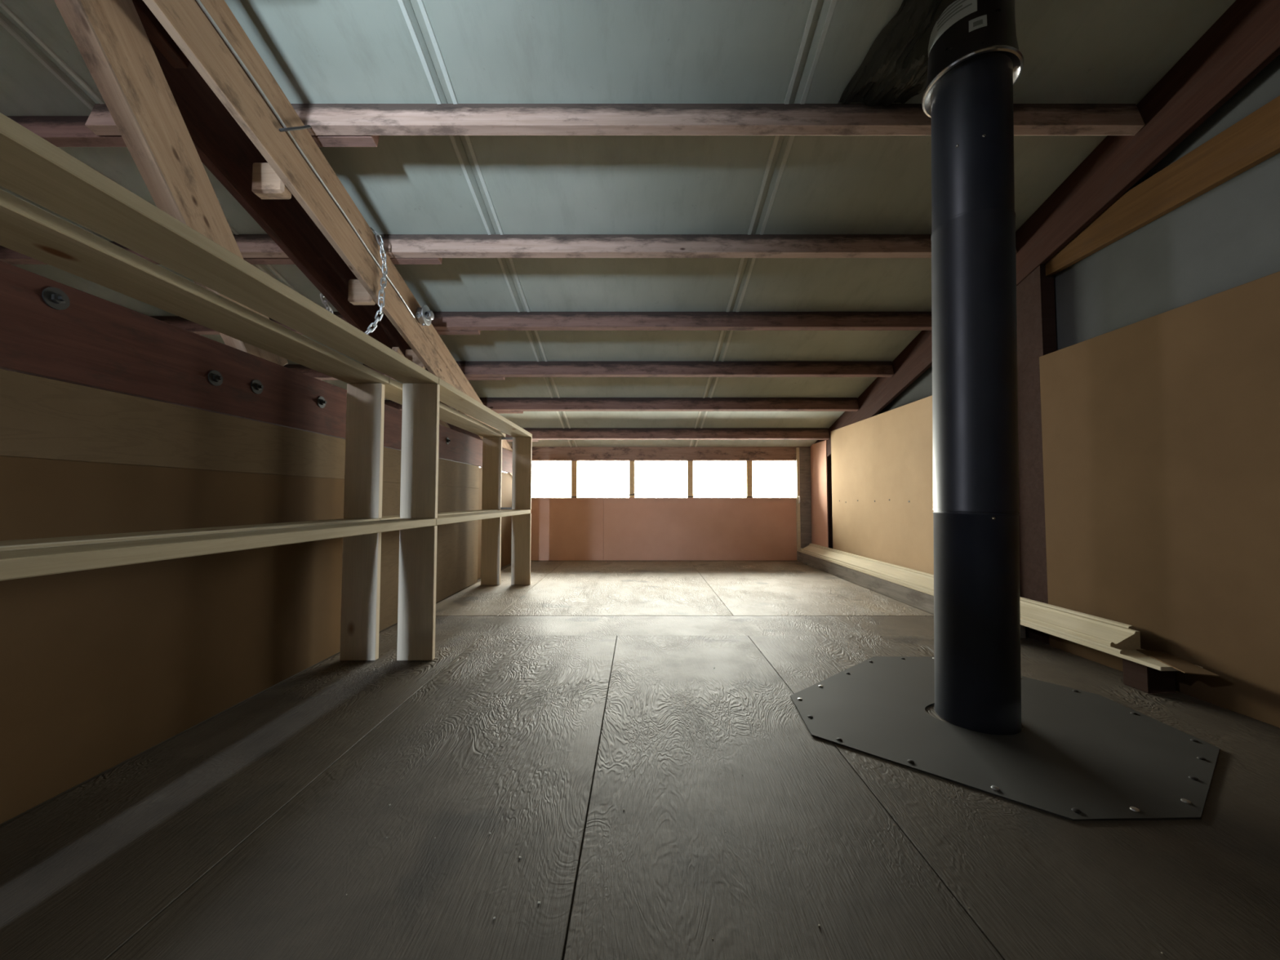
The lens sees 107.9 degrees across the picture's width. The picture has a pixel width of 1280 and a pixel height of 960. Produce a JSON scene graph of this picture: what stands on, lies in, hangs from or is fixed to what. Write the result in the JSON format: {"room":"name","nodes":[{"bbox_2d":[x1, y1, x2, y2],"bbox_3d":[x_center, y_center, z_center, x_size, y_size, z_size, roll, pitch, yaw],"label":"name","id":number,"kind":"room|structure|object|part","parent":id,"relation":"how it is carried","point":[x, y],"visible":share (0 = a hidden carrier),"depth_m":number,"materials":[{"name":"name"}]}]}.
{"room":"attic","nodes":[
{"label":"attic","id":0,"kind":"room"},
{"bbox_2d":[0,368,511,823],"bbox_3d":[-1.786,-0.728,1.857,0.172,3.450,10.410,0,-2,0],"label":"wall","id":1,"kind":"structure","parent":0,"point":[100,668],"depth_m":1.74,"materials":[{"name":"brown wood"}]},
{"bbox_2d":[0,260,512,473],"bbox_3d":[-1.816,-0.448,1.870,0.074,0.300,10.300,0,-2,0],"label":"tie beam","id":2,"kind":"structure","parent":1,"relation":"attached to","point":[51,329],"depth_m":1.73,"materials":[{"name":"wood"}]},
{"bbox_2d":[41,287,70,310],"bbox_3d":[-1.793,-0.561,1.440,0.028,0.066,0.066,0,-2,0],"label":"washer","id":3,"kind":"object","parent":2,"relation":"in","point":[52,298],"depth_m":1.43,"materials":[{"name":"metal"}]},
{"bbox_2d":[53,0,288,365],"bbox_3d":[-1.865,-1.264,1.844,0.085,1.528,1.197,0,-2,0],"label":"strut","id":4,"kind":"object","parent":2,"relation":"attached to","point":[111,37],"visible":0.55,"depth_m":1.73,"materials":[{"name":"brown wood"}]},
{"bbox_2d":[132,0,190,68],"bbox_3d":[-1.870,-1.978,1.103,0.060,0.537,1.664,0,-2,0],"label":"plank","id":5,"kind":"object","parent":4,"relation":"attached to","point":[155,31],"visible":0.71,"depth_m":1.80,"materials":[{"name":"brown wood"}]},
{"bbox_2d":[208,369,222,386],"bbox_3d":[-1.793,-0.433,1.980,0.028,0.066,0.066,0,-2,0],"label":"washer","id":6,"kind":"object","parent":2,"relation":"in","point":[215,376],"depth_m":1.97,"materials":[{"name":"metal"}]},
{"bbox_2d":[250,379,263,394],"bbox_3d":[-1.793,-0.439,2.194,0.028,0.066,0.066,0,-2,0],"label":"washer","id":7,"kind":"object","parent":2,"relation":"in","point":[256,385],"depth_m":2.19,"materials":[{"name":"metal"}]},
{"bbox_2d":[316,395,326,408],"bbox_3d":[-1.793,-0.441,2.639,0.028,0.066,0.066,0,-2,0],"label":"washer","id":8,"kind":"object","parent":2,"relation":"in","point":[321,400],"depth_m":2.63,"materials":[{"name":"metal"}]},
{"bbox_2d":[391,346,450,428],"bbox_3d":[-1.900,-0.720,4.109,0.050,0.588,1.090,0,-2,0],"label":"brace","id":9,"kind":"object","parent":2,"relation":"attached to","point":[397,349],"visible":0.2,"depth_m":3.68,"materials":[{"name":"brown wood"}]},
{"bbox_2d":[445,437,450,444],"bbox_3d":[-1.793,-0.369,4.369,0.028,0.066,0.066,0,-2,0],"label":"washer","id":10,"kind":"object","parent":2,"relation":"in","point":[447,439],"depth_m":4.36,"materials":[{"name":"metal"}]},
{"bbox_2d":[147,36,482,467],"bbox_3d":[-2.022,-1.713,2.063,0.045,3.050,10.079,0,-2,-2],"label":"rafter","id":11,"kind":"object","parent":1,"relation":"attached to","point":[220,144],"visible":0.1,"depth_m":2.47,"materials":[{"name":"brown wood"}]},
{"bbox_2d":[6,115,379,146],"bbox_3d":[-3.140,-1.856,2.479,3.480,0.162,0.093,0,-2,0],"label":"purlin","id":12,"kind":"object","parent":11,"relation":"attached to","point":[59,131],"visible":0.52,"depth_m":2.45,"materials":[{"name":"brown wood"}]},
{"bbox_2d":[0,241,442,264],"bbox_3d":[-3.140,-1.602,3.284,3.480,0.162,0.093,0,-2,0],"label":"purlin","id":13,"kind":"object","parent":11,"relation":"attached to","point":[7,255],"visible":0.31,"depth_m":3.25,"materials":[{"name":"brown wood"}]},
{"bbox_2d":[149,315,480,334],"bbox_3d":[-3.140,-1.353,4.075,3.480,0.162,0.093,0,-2,0],"label":"purlin","id":14,"kind":"object","parent":11,"relation":"attached to","point":[177,321],"visible":0.2,"depth_m":4.05,"materials":[{"name":"brown wood"}]},
{"bbox_2d":[320,293,333,313],"bbox_3d":[-2.115,-1.171,3.180,0.044,0.242,0.177,0,-2,-3],"label":"chain","id":15,"kind":"object","parent":11,"relation":"hanging from","point":[321,294],"visible":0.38,"depth_m":3.13,"materials":[{"name":"metal"}]},
{"bbox_2d":[283,364,505,380],"bbox_3d":[-3.140,-1.116,4.824,3.480,0.162,0.093,0,-2,0],"label":"purlin","id":16,"kind":"object","parent":11,"relation":"attached to","point":[298,367],"visible":0.22,"depth_m":4.80,"materials":[{"name":"brown wood"}]},
{"bbox_2d":[384,400,523,413],"bbox_3d":[-3.140,-0.878,5.581,3.480,0.162,0.093,0,-2,0],"label":"purlin","id":17,"kind":"object","parent":11,"relation":"attached to","point":[388,402],"visible":0.18,"depth_m":5.56,"materials":[{"name":"brown wood"}]},
{"bbox_2d":[506,440,538,441],"bbox_3d":[-3.140,-0.611,6.427,3.480,0.162,0.093,0,-2,0],"label":"purlin","id":18,"kind":"object","parent":11,"relation":"attached to","point":[506,440],"visible":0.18,"depth_m":6.42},
{"bbox_2d":[142,0,512,476],"bbox_3d":[-1.719,-1.714,2.063,0.038,3.063,10.036,0,-2,-2],"label":"rafter","id":19,"kind":"object","parent":1,"relation":"attached to","point":[187,24],"visible":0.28,"depth_m":2.27,"materials":[{"name":"brown wood"}]},
{"bbox_2d":[251,162,291,199],"bbox_3d":[-1.827,-1.485,2.314,0.160,0.155,0.070,0,-2,0],"label":"block","id":20,"kind":"object","parent":19,"relation":"attached to","point":[266,184],"visible":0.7,"depth_m":2.28,"materials":[{"name":"beige wood"}]},
{"bbox_2d":[279,124,311,132],"bbox_3d":[-1.688,-1.744,2.304,0.018,0.217,0.229,0,-2,1],"label":"spike","id":21,"kind":"object","parent":19,"relation":"attached to","point":[295,128],"visible":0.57,"depth_m":2.27,"materials":[{"name":"metal"}]},
{"bbox_2d":[195,0,414,318],"bbox_3d":[-1.702,-1.617,2.434,0.015,0.645,2.334,0,-2,-2],"label":"conduit","id":22,"kind":"object","parent":19,"relation":"attached to","point":[199,2],"visible":0.97,"depth_m":2.25,"materials":[{"name":"metal"}]},
{"bbox_2d":[347,279,376,305],"bbox_3d":[-1.851,-1.252,3.105,0.160,0.155,0.070,0,-2,0],"label":"block","id":23,"kind":"object","parent":19,"relation":"attached to","point":[357,295],"visible":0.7,"depth_m":3.07,"materials":[{"name":"beige wood"}]},
{"bbox_2d":[364,226,387,334],"bbox_3d":[-1.903,-1.265,3.076,0.436,0.745,0.126,0,-2,7],"label":"chain","id":24,"kind":"object","parent":19,"relation":"hanging from","point":[383,286],"visible":0.66,"depth_m":3.08,"materials":[{"name":"metal"}]},
{"bbox_2d":[404,349,426,368],"bbox_3d":[-1.875,-1.009,3.895,0.160,0.155,0.070,0,-2,0],"label":"block","id":25,"kind":"object","parent":19,"relation":"attached to","point":[410,354],"visible":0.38,"depth_m":3.86,"materials":[{"name":"brown wood"}]},
{"bbox_2d":[415,305,434,325],"bbox_3d":[-1.695,-1.303,3.687,0.106,0.156,0.156,0,-2,0],"label":"junction box","id":26,"kind":"object","parent":19,"relation":"attached to","point":[424,316],"visible":1,"depth_m":3.65,"materials":[{"name":"metal"}]},
{"bbox_3d":[-1.670,-1.303,3.687,0.056,0.156,0.156,0,-2,0],"label":"plate","id":27,"kind":"part","parent":26,"relation":"part of","materials":[{"name":"metal"}]},
{"bbox_2d":[84,103,1145,135],"bbox_3d":[-0.128,-1.874,2.421,5.405,0.162,0.093,0,-2,0],"label":"purlin","id":28,"kind":"object","parent":19,"relation":"attached to","point":[324,119],"visible":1,"depth_m":2.39,"materials":[{"name":"brown wood"}]},
{"bbox_2d":[232,234,1017,257],"bbox_3d":[-0.128,-1.620,3.226,5.405,0.162,0.093,0,-2,0],"label":"purlin","id":29,"kind":"object","parent":19,"relation":"attached to","point":[250,246],"visible":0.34,"depth_m":3.20,"materials":[{"name":"brown wood"}]},
{"bbox_2d":[362,360,893,377],"bbox_3d":[-0.128,-1.135,4.766,5.405,0.162,0.093,0,-2,0],"label":"purlin","id":30,"kind":"object","parent":19,"relation":"attached to","point":[469,368],"visible":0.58,"depth_m":4.74,"materials":[{"name":"brown wood"}]},
{"bbox_2d":[399,397,858,411],"bbox_3d":[-0.128,-0.896,5.523,5.405,0.162,0.093,0,-2,0],"label":"purlin","id":31,"kind":"object","parent":19,"relation":"attached to","point":[495,404],"visible":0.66,"depth_m":5.50,"materials":[{"name":"brown wood"}]},
{"bbox_2d":[333,311,932,330],"bbox_3d":[-0.128,-1.371,4.016,5.405,0.162,0.093,0,-2,0],"label":"purlin","id":32,"kind":"object","parent":19,"relation":"attached to","point":[442,321],"visible":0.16,"depth_m":3.99,"materials":[{"name":"brown wood"}]},
{"bbox_2d":[500,427,829,439],"bbox_3d":[-0.128,-0.630,6.369,5.405,0.162,0.093,0,-2,0],"label":"purlin","id":33,"kind":"object","parent":19,"relation":"attached to","point":[538,433],"visible":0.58,"depth_m":6.34,"materials":[{"name":"brown wood"}]},
{"bbox_2d":[0,0,1235,447],"bbox_3d":[-1.090,-2.175,1.937,7.820,2.980,10.690,0,-2,0],"label":"ceiling","id":34,"kind":"structure","parent":0,"point":[317,51],"depth_m":2.69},
{"bbox_3d":[-3.840,-2.116,1.960,2.018,2.865,10.500,0,-2,0],"label":"panel","id":35,"kind":"part","parent":34,"relation":"part of","materials":[{"name":"grey metal"}]},
{"bbox_3d":[-1.915,-2.116,1.960,1.828,2.865,10.500,0,-2,0],"label":"panel","id":36,"kind":"part","parent":34,"relation":"part of","materials":[{"name":"grey metal"}]},
{"bbox_3d":[-0.100,-2.117,1.960,1.798,2.865,10.500,0,-2,0],"label":"panel","id":37,"kind":"part","parent":34,"relation":"part of","materials":[{"name":"grey metal"}]},
{"bbox_2d":[837,0,956,106],"bbox_3d":[1.274,-2.016,2.107,0.348,0.216,0.709,1,-2,-15],"label":"plastic sheet","id":38,"kind":"object","parent":34,"relation":"hanging from","point":[894,69],"visible":0.74,"depth_m":2.19,"materials":[{"name":"black plastic"}]},
{"bbox_3d":[1.750,-2.117,1.960,1.898,2.864,10.500,0,-2,0],"label":"panel","id":39,"kind":"part","parent":34,"relation":"part of","materials":[{"name":"grey metal"}]},
{"bbox_2d":[0,560,1279,959],"bbox_3d":[-1.090,1.057,1.828,7.620,0.120,10.540,0,-2,0],"label":"floor","id":40,"kind":"structure","parent":0,"point":[245,833],"depth_m":1.31,"materials":[{"name":"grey wood"}]},
{"bbox_2d":[0,112,532,660],"bbox_3d":[-1.447,0.165,1.525,0.530,1.634,7.099,0,-2,0],"label":"shelving unit","id":41,"kind":"object","parent":40,"relation":"on","point":[32,167],"visible":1,"depth_m":1.80,"materials":[{"name":"brown wood"}]},
{"bbox_2d":[346,644,1163,954],"bbox_3d":[0.102,0.995,1.808,1.914,0.003,2.282,0,-2,0],"label":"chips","id":42,"kind":"object","parent":40,"relation":"on","point":[539,902],"visible":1,"depth_m":1.20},
{"bbox_2d":[799,447,811,548],"bbox_3d":[2.483,0.362,7.020,0.163,1.700,0.078,0,-2,0],"label":"post","id":43,"kind":"object","parent":40,"relation":"on","point":[804,452],"visible":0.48,"depth_m":6.99,"materials":[{"name":"brown wood"}]},
{"bbox_2d":[796,551,1026,638],"bbox_3d":[2.447,1.054,5.011,0.215,0.148,3.860,0,-2,0],"label":"timber","id":44,"kind":"object","parent":40,"relation":"on","point":[922,601],"visible":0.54,"depth_m":4.58,"materials":[{"name":"beige wood"}]},
{"bbox_2d":[798,550,1203,671],"bbox_3d":[2.430,0.947,4.474,0.190,0.018,4.780,0,-2,0],"label":"board","id":45,"kind":"object","parent":44,"relation":"on","point":[1134,655],"visible":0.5,"depth_m":2.32,"materials":[{"name":"brown wood"}]},
{"bbox_2d":[800,550,1122,653],"bbox_3d":[2.344,0.931,4.515,0.011,0.016,4.500,0,-2,0],"label":"trim","id":46,"kind":"structure","parent":45,"relation":"on","point":[1092,642],"depth_m":2.73,"materials":[{"name":"brown wood"}]},
{"bbox_2d":[1136,648,1219,676],"bbox_3d":[2.460,0.837,2.142,0.110,0.005,0.332,-1,-3,21],"label":"cardboard offcut","id":47,"kind":"object","parent":45,"relation":"on","point":[1182,665],"visible":1,"depth_m":2.12,"materials":[{"name":"brown cardboard"}]},
{"bbox_2d":[921,0,1024,735],"bbox_3d":[1.451,-0.647,2.003,0.369,3.305,0.366,0,-2,0],"label":"flue pipe","id":48,"kind":"object","parent":40,"relation":"on","point":[975,61],"visible":1,"depth_m":1.90,"materials":[{"name":"black metal"}]},
{"bbox_2d":[937,0,960,21],"bbox_3d":[1.321,-2.008,1.983,0.010,0.007,0.110,1,-3,-29],"label":"print","id":49,"kind":"object","parent":48,"relation":"on","point":[955,4],"depth_m":1.98},
{"bbox_2d":[937,4,962,27],"bbox_3d":[1.318,-1.978,1.985,0.008,0.007,0.102,1,-3,-27],"label":"print","id":50,"kind":"object","parent":48,"relation":"on","point":[956,9],"depth_m":1.98},
{"bbox_2d":[937,0,966,24],"bbox_3d":[1.334,-1.993,1.978,0.072,0.007,0.111,0,-2,0],"label":"print","id":51,"kind":"object","parent":48,"relation":"on","point":[958,4],"depth_m":1.97},
{"bbox_2d":[937,3,972,31],"bbox_3d":[1.334,-1.963,1.977,0.072,0.007,0.111,0,-2,0],"label":"print","id":52,"kind":"object","parent":48,"relation":"on","point":[962,9],"depth_m":1.97},
{"bbox_2d":[973,19,982,26],"bbox_3d":[1.384,-1.872,1.907,0.033,0.024,0.003,-1,-3,26],"label":"print","id":53,"kind":"object","parent":48,"relation":"attached to","point":[976,23],"depth_m":1.91},
{"bbox_2d":[790,656,1219,821],"bbox_3d":[1.431,0.997,1.967,1.399,0.012,1.262,2,-3,-38],"label":"floor plate","id":54,"kind":"object","parent":40,"relation":"on","point":[1077,755],"visible":0.79,"depth_m":1.74,"materials":[{"name":"metal"}]},
{"bbox_2d":[1016,264,1057,644],"bbox_3d":[2.635,-0.182,3.088,0.090,2.460,0.245,0,-2,0],"label":"post","id":55,"kind":"object","parent":40,"relation":"on","point":[1035,295],"visible":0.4,"depth_m":3.07,"materials":[{"name":"brown wood"}]},
{"bbox_2d":[1044,95,1279,275],"bbox_3d":[2.645,-1.547,0.114,0.040,0.215,6.500,0,-2,0],"label":"tie beam","id":56,"kind":"structure","parent":55,"relation":"on","point":[1255,139],"depth_m":2.25,"materials":[{"name":"brown wood"}]},
{"bbox_2d":[1122,658,1175,693],"bbox_3d":[2.470,0.941,2.263,0.130,0.146,0.120,0,-2,0],"label":"support block","id":57,"kind":"object","parent":40,"relation":"on","point":[1142,677],"visible":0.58,"depth_m":2.21,"materials":[{"name":"brown wood"}]},
{"bbox_2d":[511,446,810,560],"bbox_3d":[-1.090,0.215,7.082,7.620,2.200,0.150,0,-2,0],"label":"wall","id":58,"kind":"structure","parent":0,"point":[563,529],"depth_m":7.02,"materials":[{"name":"brown wood"}]},
{"bbox_2d":[570,460,752,497],"bbox_3d":[0.231,-0.010,7.117,4.338,0.562,0.080,0,-2,0],"label":"window mullions","id":59,"kind":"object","parent":58,"relation":"in","point":[748,464],"depth_m":7.08,"materials":[{"name":"brown wood"}]},
{"bbox_2d":[531,493,795,497],"bbox_3d":[0.300,0.237,7.032,4.101,0.055,0.023,0,-2,0],"label":"cable","id":60,"kind":"object","parent":58,"relation":"on","point":[632,494],"visible":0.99,"depth_m":7.03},
{"bbox_3d":[0.260,0.282,7.088,4.200,0.024,0.132,0,-2,0],"label":"sill","id":61,"kind":"part","parent":58,"relation":"part of","materials":[{"name":"wood"}]},
{"bbox_2d":[795,447,800,551],"bbox_3d":[2.378,0.362,7.015,0.040,1.700,0.088,0,-2,0],"label":"trim","id":62,"kind":"structure","parent":58,"relation":"attached to","point":[797,461],"depth_m":6.99,"materials":[{"name":"brown wood"}]},
{"bbox_2d":[809,53,1279,728],"bbox_3d":[2.643,-1.302,1.891,0.154,4.600,10.470,0,-2,0],"label":"wall","id":63,"kind":"structure","parent":0,"point":[1160,388],"depth_m":2.30,"materials":[{"name":"wood"}]},
{"bbox_2d":[800,544,1140,649],"bbox_3d":[2.427,0.897,4.577,0.150,0.090,4.500,0,-2,0],"label":"wooden plank","id":64,"kind":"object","parent":63,"relation":"attached to","point":[1114,636],"depth_m":2.76,"materials":[{"name":"brown wood"}]},
{"bbox_2d":[808,542,1134,630],"bbox_3d":[2.524,0.893,4.642,0.032,0.102,4.510,0,-2,0],"label":"trim","id":65,"kind":"structure","parent":63,"relation":"attached to","point":[1125,625],"depth_m":2.88,"materials":[{"name":"brown wood"}]},
{"bbox_2d":[813,0,1279,457],"bbox_3d":[2.600,-1.873,2.080,0.040,3.041,10.091,0,-2,0],"label":"rafter","id":66,"kind":"object","parent":63,"relation":"attached to","point":[1245,39],"visible":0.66,"depth_m":2.39,"materials":[{"name":"brown wood"}]}
]}

